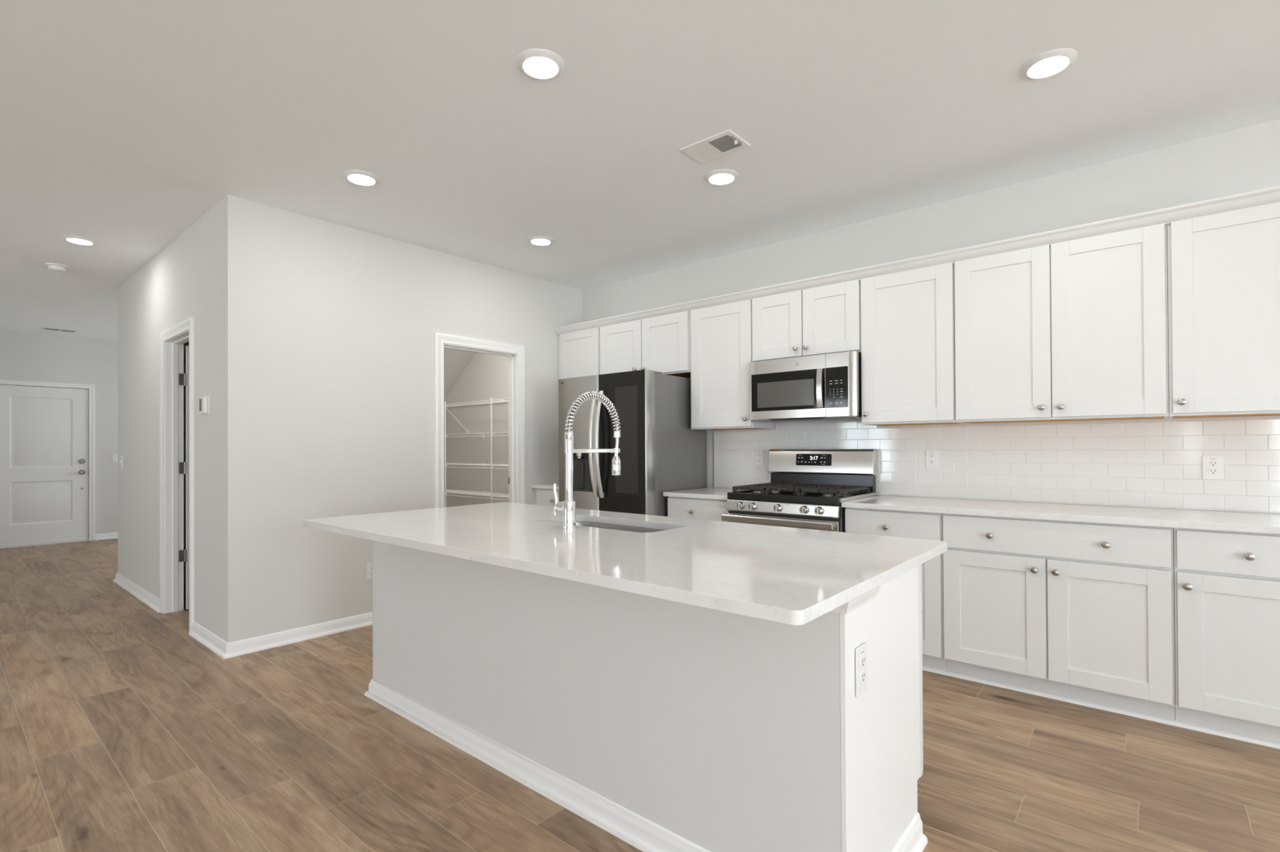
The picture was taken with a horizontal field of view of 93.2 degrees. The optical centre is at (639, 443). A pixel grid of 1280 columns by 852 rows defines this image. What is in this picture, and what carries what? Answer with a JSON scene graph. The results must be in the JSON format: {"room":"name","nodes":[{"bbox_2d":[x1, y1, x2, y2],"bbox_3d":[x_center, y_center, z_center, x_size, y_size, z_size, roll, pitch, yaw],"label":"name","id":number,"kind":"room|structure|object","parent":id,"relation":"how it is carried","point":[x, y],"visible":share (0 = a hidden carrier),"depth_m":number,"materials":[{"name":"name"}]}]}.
{"room":"kitchen","nodes":[
{"label":"kitchen","id":0,"kind":"room"},
{"bbox_2d":[0,328,117,533],"bbox_3d":[-7.293,-0.053,8.711,0.150,2.778,4.429,-1,0,40],"label":"wall","id":1,"kind":"structure","parent":0,"point":[24,356],"depth_m":8.32,"materials":[{"name":"white paint"}]},
{"bbox_2d":[0,379,94,548],"bbox_3d":[-7.883,0.264,7.970,0.206,2.141,1.030,-1,0,40],"label":"door","id":2,"kind":"structure","parent":1,"relation":"in","point":[47,428],"depth_m":7.98,"materials":[{"name":"white paint"}]},
{"bbox_2d":[94,532,117,540],"bbox_3d":[-6.640,1.295,9.325,0.030,0.083,2.643,-1,0,40],"label":"baseboard","id":3,"kind":"structure","parent":1,"relation":"attached to","point":[106,535],"depth_m":8.40,"materials":[{"name":"white paint"}]},
{"bbox_2d":[112,453,117,462],"bbox_3d":[-7.364,0.210,8.496,0.016,0.115,0.070,-1,0,40],"label":"light switch","id":4,"kind":"object","parent":1,"relation":"attached to","point":[114,455],"visible":0.84,"depth_m":8.49,"materials":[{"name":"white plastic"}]},
{"bbox_2d":[117,200,222,639],"bbox_3d":[-3.724,-0.096,4.769,3.144,2.778,0.115,-1,0,40],"label":"wall","id":5,"kind":"structure","parent":0,"point":[183,282],"depth_m":4.69,"materials":[{"name":"white paint"}]},
{"bbox_2d":[120,455,122,468],"bbox_3d":[-4.813,0.174,5.608,0.070,0.115,0.016,-1,0,40],"label":"light switch","id":6,"kind":"object","parent":5,"relation":"attached to","point":[121,461],"visible":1,"depth_m":5.60,"materials":[{"name":"white plastic"}]},
{"bbox_2d":[112,572,159,613],"bbox_3d":[-3.366,1.260,6.313,1.728,0.083,2.994,-1,0,40],"label":"baseboard","id":7,"kind":"structure","parent":5,"relation":"attached to","point":[148,598],"depth_m":5.10,"materials":[{"name":"white paint"}]},
{"bbox_2d":[160,316,194,631],"bbox_3d":[-3.310,0.219,4.405,0.846,2.139,0.134,-1,0,40],"label":"trim","id":8,"kind":"structure","parent":5,"relation":"attached to","point":[171,353],"depth_m":4.61,"materials":[{"name":"white paint"}]},
{"bbox_2d":[178,346,189,609],"bbox_3d":[-3.300,0.263,4.918,0.044,2.033,0.723,-1,0,40],"label":"door","id":9,"kind":"structure","parent":5,"relation":"in","point":[184,379],"depth_m":4.67,"materials":[{"name":"white paint"}]},
{"bbox_2d":[199,395,210,415],"bbox_3d":[-2.807,-0.245,3.897,0.150,0.124,0.027,-1,0,40],"label":"thermostat","id":10,"kind":"object","parent":5,"relation":"attached to","point":[204,402],"visible":1,"depth_m":3.88,"materials":[{"name":"white plastic"}]},
{"bbox_2d":[183,341,189,573],"bbox_3d":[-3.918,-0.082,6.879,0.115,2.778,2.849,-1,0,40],"label":"door frame","id":11,"kind":"structure","parent":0,"point":[187,344],"depth_m":6.04,"materials":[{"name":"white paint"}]},
{"bbox_2d":[222,194,582,643],"bbox_3d":[-1.560,-0.107,4.800,0.115,2.778,2.964,-1,0,40],"label":"wall","id":12,"kind":"structure","parent":0,"point":[329,329],"depth_m":4.09,"materials":[{"name":"white paint"}]},
{"bbox_2d":[188,612,372,659],"bbox_3d":[-2.294,1.242,4.359,0.745,0.083,1.405,-1,0,40],"label":"baseboard","id":13,"kind":"structure","parent":12,"relation":"attached to","point":[218,646],"depth_m":3.87,"materials":[{"name":"white paint"}]},
{"bbox_2d":[366,562,372,579],"bbox_3d":[-1.903,0.904,4.288,0.008,0.115,0.070,-1,0,40],"label":"wall outlet","id":14,"kind":"object","parent":12,"relation":"attached to","point":[369,566],"visible":0.5,"depth_m":4.27,"materials":[{"name":"white plastic"}]},
{"bbox_2d":[434,332,525,508],"bbox_3d":[-1.341,0.214,5.038,0.134,2.138,0.870,-1,0,40],"label":"trim","id":15,"kind":"structure","parent":12,"relation":"attached to","point":[516,353],"depth_m":5.26,"materials":[{"name":"white paint"}]},
{"bbox_2d":[444,348,475,399],"bbox_3d":[-2.783,-0.737,6.651,1.918,1.481,1.729,-1,0,40],"label":"ceiling","id":16,"kind":"structure","parent":0,"point":[455,362],"depth_m":7.06,"materials":[{"name":"white paint"}]},
{"bbox_2d":[0,0,1279,341],"bbox_3d":[-2.378,-1.570,1.893,16.750,0.120,8.699,-1,0,40],"label":"ceiling","id":17,"kind":"structure","parent":0,"point":[123,123],"depth_m":2.79,"materials":[{"name":"white paint"}]},
{"bbox_2d":[45,262,68,272],"bbox_3d":[-4.841,-1.453,5.023,0.140,0.049,0.140,-1,0,40],"label":"smoke detector","id":18,"kind":"object","parent":17,"relation":"attached to","point":[54,267],"visible":1,"depth_m":4.99,"materials":[{"name":"white plastic"}]},
{"bbox_2d":[40,326,79,333],"bbox_3d":[-7.397,-1.444,7.714,0.200,0.007,0.340,-1,0,40],"label":"ceiling vent","id":19,"kind":"object","parent":17,"relation":"in","point":[42,327],"visible":1,"depth_m":7.70,"materials":[{"name":"white plastic"}]},
{"bbox_2d":[61,235,97,244],"bbox_3d":[-4.087,-1.478,4.412,0.193,0.020,0.193,-1,0,40],"label":"recessed light","id":20,"kind":"object","parent":17,"relation":"in","point":[72,238],"visible":1,"depth_m":4.38,"materials":[{"name":"white plastic"}]},
{"bbox_2d":[342,169,380,185],"bbox_3d":[-1.576,-1.497,3.422,0.193,0.020,0.193,-1,0,40],"label":"recessed light","id":21,"kind":"object","parent":17,"relation":"in","point":[356,176],"visible":1,"depth_m":3.39,"materials":[{"name":"white plastic"}]},
{"bbox_2d":[515,48,564,79],"bbox_3d":[-0.397,-1.509,2.421,0.193,0.020,0.193,-1,0,40],"label":"recessed light","id":22,"kind":"object","parent":17,"relation":"in","point":[539,64],"visible":1,"depth_m":2.40,"materials":[{"name":"white plastic"}]},
{"bbox_2d":[527,235,554,245],"bbox_3d":[-0.734,-1.494,4.472,0.193,0.020,0.193,-1,0,40],"label":"recessed light","id":23,"kind":"object","parent":17,"relation":"in","point":[536,240],"visible":1,"depth_m":4.44,"materials":[{"name":"white plastic"}]},
{"bbox_2d":[679,128,750,163],"bbox_3d":[0.383,-1.503,3.092,0.300,0.026,0.201,-1,0,40],"label":"ceiling vent","id":24,"kind":"object","parent":17,"relation":"in","point":[726,142],"visible":1,"depth_m":3.08,"materials":[{"name":"white plastic"}]},
{"bbox_2d":[704,168,738,184],"bbox_3d":[0.463,-1.507,3.435,0.193,0.020,0.193,-1,0,40],"label":"recessed light","id":25,"kind":"object","parent":17,"relation":"in","point":[720,176],"visible":1,"depth_m":3.41,"materials":[{"name":"white plastic"}]},
{"bbox_2d":[1019,48,1077,79],"bbox_3d":[1.642,-1.519,2.434,0.193,0.020,0.193,-1,0,40],"label":"recessed light","id":26,"kind":"object","parent":17,"relation":"in","point":[1051,62],"visible":1,"depth_m":2.41,"materials":[{"name":"white plastic"}]},
{"bbox_2d":[0,538,1279,851],"bbox_3d":[-2.386,1.318,1.848,16.750,0.100,9.018,-1,0,40],"label":"floor","id":27,"kind":"structure","parent":0,"point":[121,731],"depth_m":2.40,"materials":[{"name":"brown wood"}]},
{"bbox_2d":[444,397,508,506],"bbox_3d":[-1.780,0.408,6.718,2.583,1.775,0.325,-1,0,40],"label":"wire shelving","id":28,"kind":"object","parent":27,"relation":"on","point":[492,495],"visible":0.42,"depth_m":6.65,"materials":[{"name":"white metal"}]},
{"bbox_2d":[534,488,559,506],"bbox_3d":[-0.566,0.840,5.464,0.521,0.884,0.659,-1,0,40],"label":"base cabinet","id":29,"kind":"object","parent":27,"relation":"on","point":[545,497],"visible":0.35,"depth_m":5.30,"materials":[{"name":"white paint"}]},
{"bbox_2d":[531,483,559,489],"bbox_3d":[-0.560,0.383,5.468,0.530,0.030,0.647,-1,0,40],"label":"countertop","id":30,"kind":"structure","parent":29,"relation":"on","point":[550,486],"depth_m":5.31,"materials":[{"name":"stone"}]},
{"bbox_2d":[558,369,706,516],"bbox_3d":[-0.089,0.376,4.880,0.938,1.800,0.848,-1,0,40],"label":"refrigerator","id":31,"kind":"object","parent":27,"relation":"on","point":[660,452],"visible":0.63,"depth_m":4.55,"materials":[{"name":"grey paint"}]},
{"bbox_2d":[364,540,928,851],"bbox_3d":[-0.213,0.819,2.514,2.494,0.884,0.710,-1,0,40],"label":"kitchen island","id":32,"kind":"object","parent":27,"relation":"on","point":[662,725],"visible":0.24,"depth_m":1.86,"materials":[{"name":"white paint"}]},
{"bbox_2d":[303,502,946,625],"bbox_3d":[-0.255,0.362,2.443,2.478,0.030,1.145,-1,0,40],"label":"island countertop","id":33,"kind":"structure","parent":32,"relation":"on","point":[788,575],"depth_m":1.91,"materials":[{"name":"stone"}]},
{"bbox_2d":[553,391,621,528],"bbox_3d":[-0.225,0.063,2.602,0.122,0.569,0.336,-1,0,40],"label":"spring faucet","id":34,"kind":"object","parent":33,"relation":"on","point":[567,506],"visible":1,"depth_m":2.48,"materials":[{"name":"silver metal"}]},
{"bbox_2d":[561,521,666,533],"bbox_3d":[-0.134,0.485,2.639,0.690,0.215,0.310,-1,0,40],"label":"sink","id":35,"kind":"object","parent":33,"relation":"in","point":[619,527],"visible":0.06,"depth_m":2.80,"materials":[{"name":"silver metal"}]},
{"bbox_2d":[855,642,867,697],"bbox_3d":[0.568,0.579,1.548,0.008,0.122,0.070,-1,0,40],"label":"wall outlet","id":36,"kind":"object","parent":32,"relation":"attached to","point":[861,686],"visible":1,"depth_m":1.54,"materials":[{"name":"white plastic"}]},
{"bbox_2d":[860,671,866,684],"bbox_3d":[0.570,0.598,1.546,0.003,0.027,0.034,-1,0,40],"label":"receptacle","id":37,"kind":"object","parent":36,"relation":"attached to","point":[863,673],"depth_m":1.54,"materials":[{"name":"grey plastic"}]},
{"bbox_2d":[860,655,866,668],"bbox_3d":[0.570,0.559,1.546,0.003,0.027,0.034,-1,0,40],"label":"receptacle","id":38,"kind":"object","parent":36,"relation":"attached to","point":[863,658],"depth_m":1.54,"materials":[{"name":"grey plastic"}]},
{"bbox_2d":[667,496,728,521],"bbox_3d":[0.595,0.828,4.477,0.532,0.884,0.659,-1,0,40],"label":"base cabinet","id":39,"kind":"object","parent":27,"relation":"on","point":[709,509],"visible":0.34,"depth_m":4.25,"materials":[{"name":"white paint"}]},
{"bbox_2d":[662,487,747,500],"bbox_3d":[0.590,0.371,4.490,0.560,0.030,0.647,-1,0,40],"label":"countertop","id":40,"kind":"structure","parent":39,"relation":"on","point":[712,493],"depth_m":4.36,"materials":[{"name":"stone"}]},
{"bbox_2d":[721,448,877,532],"bbox_3d":[1.064,0.652,4.014,0.769,1.224,0.721,-1,0,40],"label":"gas range","id":41,"kind":"object","parent":27,"relation":"on","point":[807,488],"visible":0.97,"depth_m":3.99,"materials":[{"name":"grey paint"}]},
{"bbox_2d":[727,489,873,506],"bbox_3d":[1.063,0.348,4.017,0.764,0.046,0.588,-1,0,40],"label":"cooktop","id":42,"kind":"object","parent":41,"relation":"in","point":[760,497],"depth_m":3.82,"materials":[{"name":"black metal"}]},
{"bbox_2d":[844,507,946,671],"bbox_3d":[1.602,0.817,3.622,0.528,0.884,0.659,-1,0,40],"label":"base cabinet","id":43,"kind":"object","parent":27,"relation":"on","point":[903,524],"visible":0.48,"depth_m":3.29,"materials":[{"name":"white paint"}]},
{"bbox_2d":[942,513,1175,720],"bbox_3d":[2.157,0.811,3.150,0.926,0.884,0.659,-1,0,40],"label":"base cabinet","id":44,"kind":"object","parent":27,"relation":"on","point":[1084,611],"visible":0.94,"depth_m":2.88,"materials":[{"name":"white paint"}]},
{"bbox_2d":[841,495,1279,534],"bbox_3d":[2.136,0.354,3.177,1.945,0.030,0.647,-1,0,40],"label":"countertop","id":45,"kind":"structure","parent":44,"relation":"on","point":[1239,522],"depth_m":2.96,"materials":[{"name":"stone"}]},
{"bbox_2d":[922,666,1279,749],"bbox_3d":[1.985,1.244,3.002,1.933,0.019,0.013,-1,0,40],"label":"trim","id":46,"kind":"structure","parent":27,"relation":"on","point":[1261,742],"depth_m":2.81,"materials":[{"name":"white paint"}]},
{"bbox_2d":[1173,528,1279,743],"bbox_3d":[2.688,0.806,2.699,0.462,0.884,0.659,-1,0,40],"label":"base cabinet","id":47,"kind":"object","parent":27,"relation":"on","point":[1227,584],"visible":0.97,"depth_m":2.52,"materials":[{"name":"white paint"}]},
{"bbox_2d":[444,119,1279,507],"bbox_3d":[0.407,-0.114,5.152,16.750,2.778,0.120,-1,0,40],"label":"wall","id":48,"kind":"structure","parent":0,"point":[1246,159],"depth_m":3.93,"materials":[{"name":"white paint"}]},
{"bbox_2d":[558,327,599,379],"bbox_3d":[-0.458,-0.557,5.585,0.550,0.922,0.340,-1,0,40],"label":"upper cabinet","id":49,"kind":"object","parent":48,"relation":"attached to","point":[579,352],"visible":0.33,"depth_m":5.44,"materials":[{"name":"white paint"}]},
{"bbox_2d":[600,311,690,377],"bbox_3d":[0.109,-0.786,5.084,0.963,0.477,0.370,-1,0,40],"label":"upper cabinet","id":50,"kind":"object","parent":48,"relation":"attached to","point":[660,344],"visible":0.8,"depth_m":4.91,"materials":[{"name":"white paint"}]},
{"bbox_2d":[690,299,774,430],"bbox_3d":[0.685,-0.569,4.594,0.543,0.922,0.370,-1,0,40],"label":"upper cabinet","id":51,"kind":"object","parent":48,"relation":"attached to","point":[722,335],"visible":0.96,"depth_m":4.47,"materials":[{"name":"white paint"}]},
{"bbox_2d":[751,279,861,361],"bbox_3d":[1.187,-0.804,4.168,0.774,0.462,0.370,-1,0,40],"label":"upper cabinet","id":52,"kind":"object","parent":48,"relation":"attached to","point":[824,319],"visible":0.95,"depth_m":4.02,"materials":[{"name":"white paint"}]},
{"bbox_2d":[748,351,862,422],"bbox_3d":[1.163,-0.362,4.131,0.764,0.416,0.434,-1,0,40],"label":"microwave","id":53,"kind":"object","parent":52,"relation":"attached to","point":[822,387],"visible":0.98,"depth_m":3.96,"materials":[{"name":"grey metal"}]},
{"bbox_2d":[860,262,964,426],"bbox_3d":[1.687,-0.580,3.742,0.532,0.922,0.370,-1,0,40],"label":"upper cabinet","id":54,"kind":"object","parent":48,"relation":"attached to","point":[908,333],"visible":0.99,"depth_m":3.61,"materials":[{"name":"white paint"}]},
{"bbox_2d":[552,186,1279,335],"bbox_3d":[1.152,-1.054,4.190,4.822,0.062,0.383,-1,0,40],"label":"trim","id":55,"kind":"structure","parent":48,"relation":"attached to","point":[1268,195],"depth_m":3.34,"materials":[{"name":"white paint"}]},
{"bbox_2d":[713,415,1279,514],"bbox_3d":[1.839,0.080,3.847,3.254,0.530,0.011,-1,0,40],"label":"tile backsplash","id":56,"kind":"structure","parent":48,"relation":"attached to","point":[1145,463],"depth_m":3.41,"materials":[{"name":"white tile"}]},
{"bbox_2d":[755,450,763,465],"bbox_3d":[0.911,0.111,4.622,0.070,0.115,0.010,-1,0,40],"label":"wall outlet","id":57,"kind":"object","parent":56,"relation":"attached to","point":[758,454],"visible":1,"depth_m":4.62,"materials":[{"name":"white plastic"}]},
{"bbox_2d":[756,453,760,462],"bbox_3d":[0.910,0.111,4.621,0.034,0.067,0.003,-1,0,40],"label":"receptacle","id":58,"kind":"object","parent":57,"relation":"attached to","point":[758,455],"depth_m":4.62,"materials":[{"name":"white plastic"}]},
{"bbox_2d":[925,449,937,468],"bbox_3d":[1.847,0.099,3.828,0.070,0.115,0.008,-1,0,40],"label":"wall outlet","id":59,"kind":"object","parent":56,"relation":"attached to","point":[931,455],"visible":1,"depth_m":3.83,"materials":[{"name":"white plastic"}]},
{"bbox_2d":[928,459,934,464],"bbox_3d":[1.846,0.119,3.826,0.034,0.027,0.003,-1,0,40],"label":"receptacle","id":60,"kind":"object","parent":59,"relation":"attached to","point":[931,461],"depth_m":3.82,"materials":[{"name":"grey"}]},
{"bbox_2d":[928,453,934,457],"bbox_3d":[1.845,0.080,3.826,0.034,0.027,0.003,-1,0,40],"label":"receptacle","id":61,"kind":"object","parent":59,"relation":"attached to","point":[931,455],"depth_m":3.82,"materials":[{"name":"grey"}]},
{"bbox_2d":[1202,456,1224,479],"bbox_3d":[2.833,0.121,2.990,0.078,0.117,0.008,-1,0,40],"label":"wall outlet","id":62,"kind":"object","parent":56,"relation":"attached to","point":[1213,467],"visible":1,"depth_m":2.99,"materials":[{"name":"white plastic"}]},
{"bbox_2d":[1208,469,1217,474],"bbox_3d":[2.832,0.140,2.988,0.034,0.027,0.003,-1,0,40],"label":"receptacle","id":63,"kind":"object","parent":62,"relation":"attached to","point":[1210,471],"depth_m":2.99,"materials":[{"name":"grey plastic"}]},
{"bbox_2d":[1208,461,1217,466],"bbox_3d":[2.832,0.101,2.988,0.034,0.027,0.003,-1,0,40],"label":"receptacle","id":64,"kind":"object","parent":62,"relation":"attached to","point":[1211,464],"depth_m":2.99,"materials":[{"name":"grey plastic"}]},
{"bbox_2d":[954,223,1168,423],"bbox_3d":[2.242,-0.586,3.271,0.920,0.922,0.370,-1,0,40],"label":"upper cabinet","id":65,"kind":"object","parent":48,"relation":"attached to","point":[1077,329],"visible":1,"depth_m":3.11,"materials":[{"name":"white paint"}]},
{"bbox_2d":[1167,201,1279,418],"bbox_3d":[2.772,-0.591,2.820,0.468,0.922,0.370,-1,0,40],"label":"upper cabinet","id":66,"kind":"object","parent":48,"relation":"attached to","point":[1224,268],"visible":0.98,"depth_m":2.74,"materials":[{"name":"white paint"}]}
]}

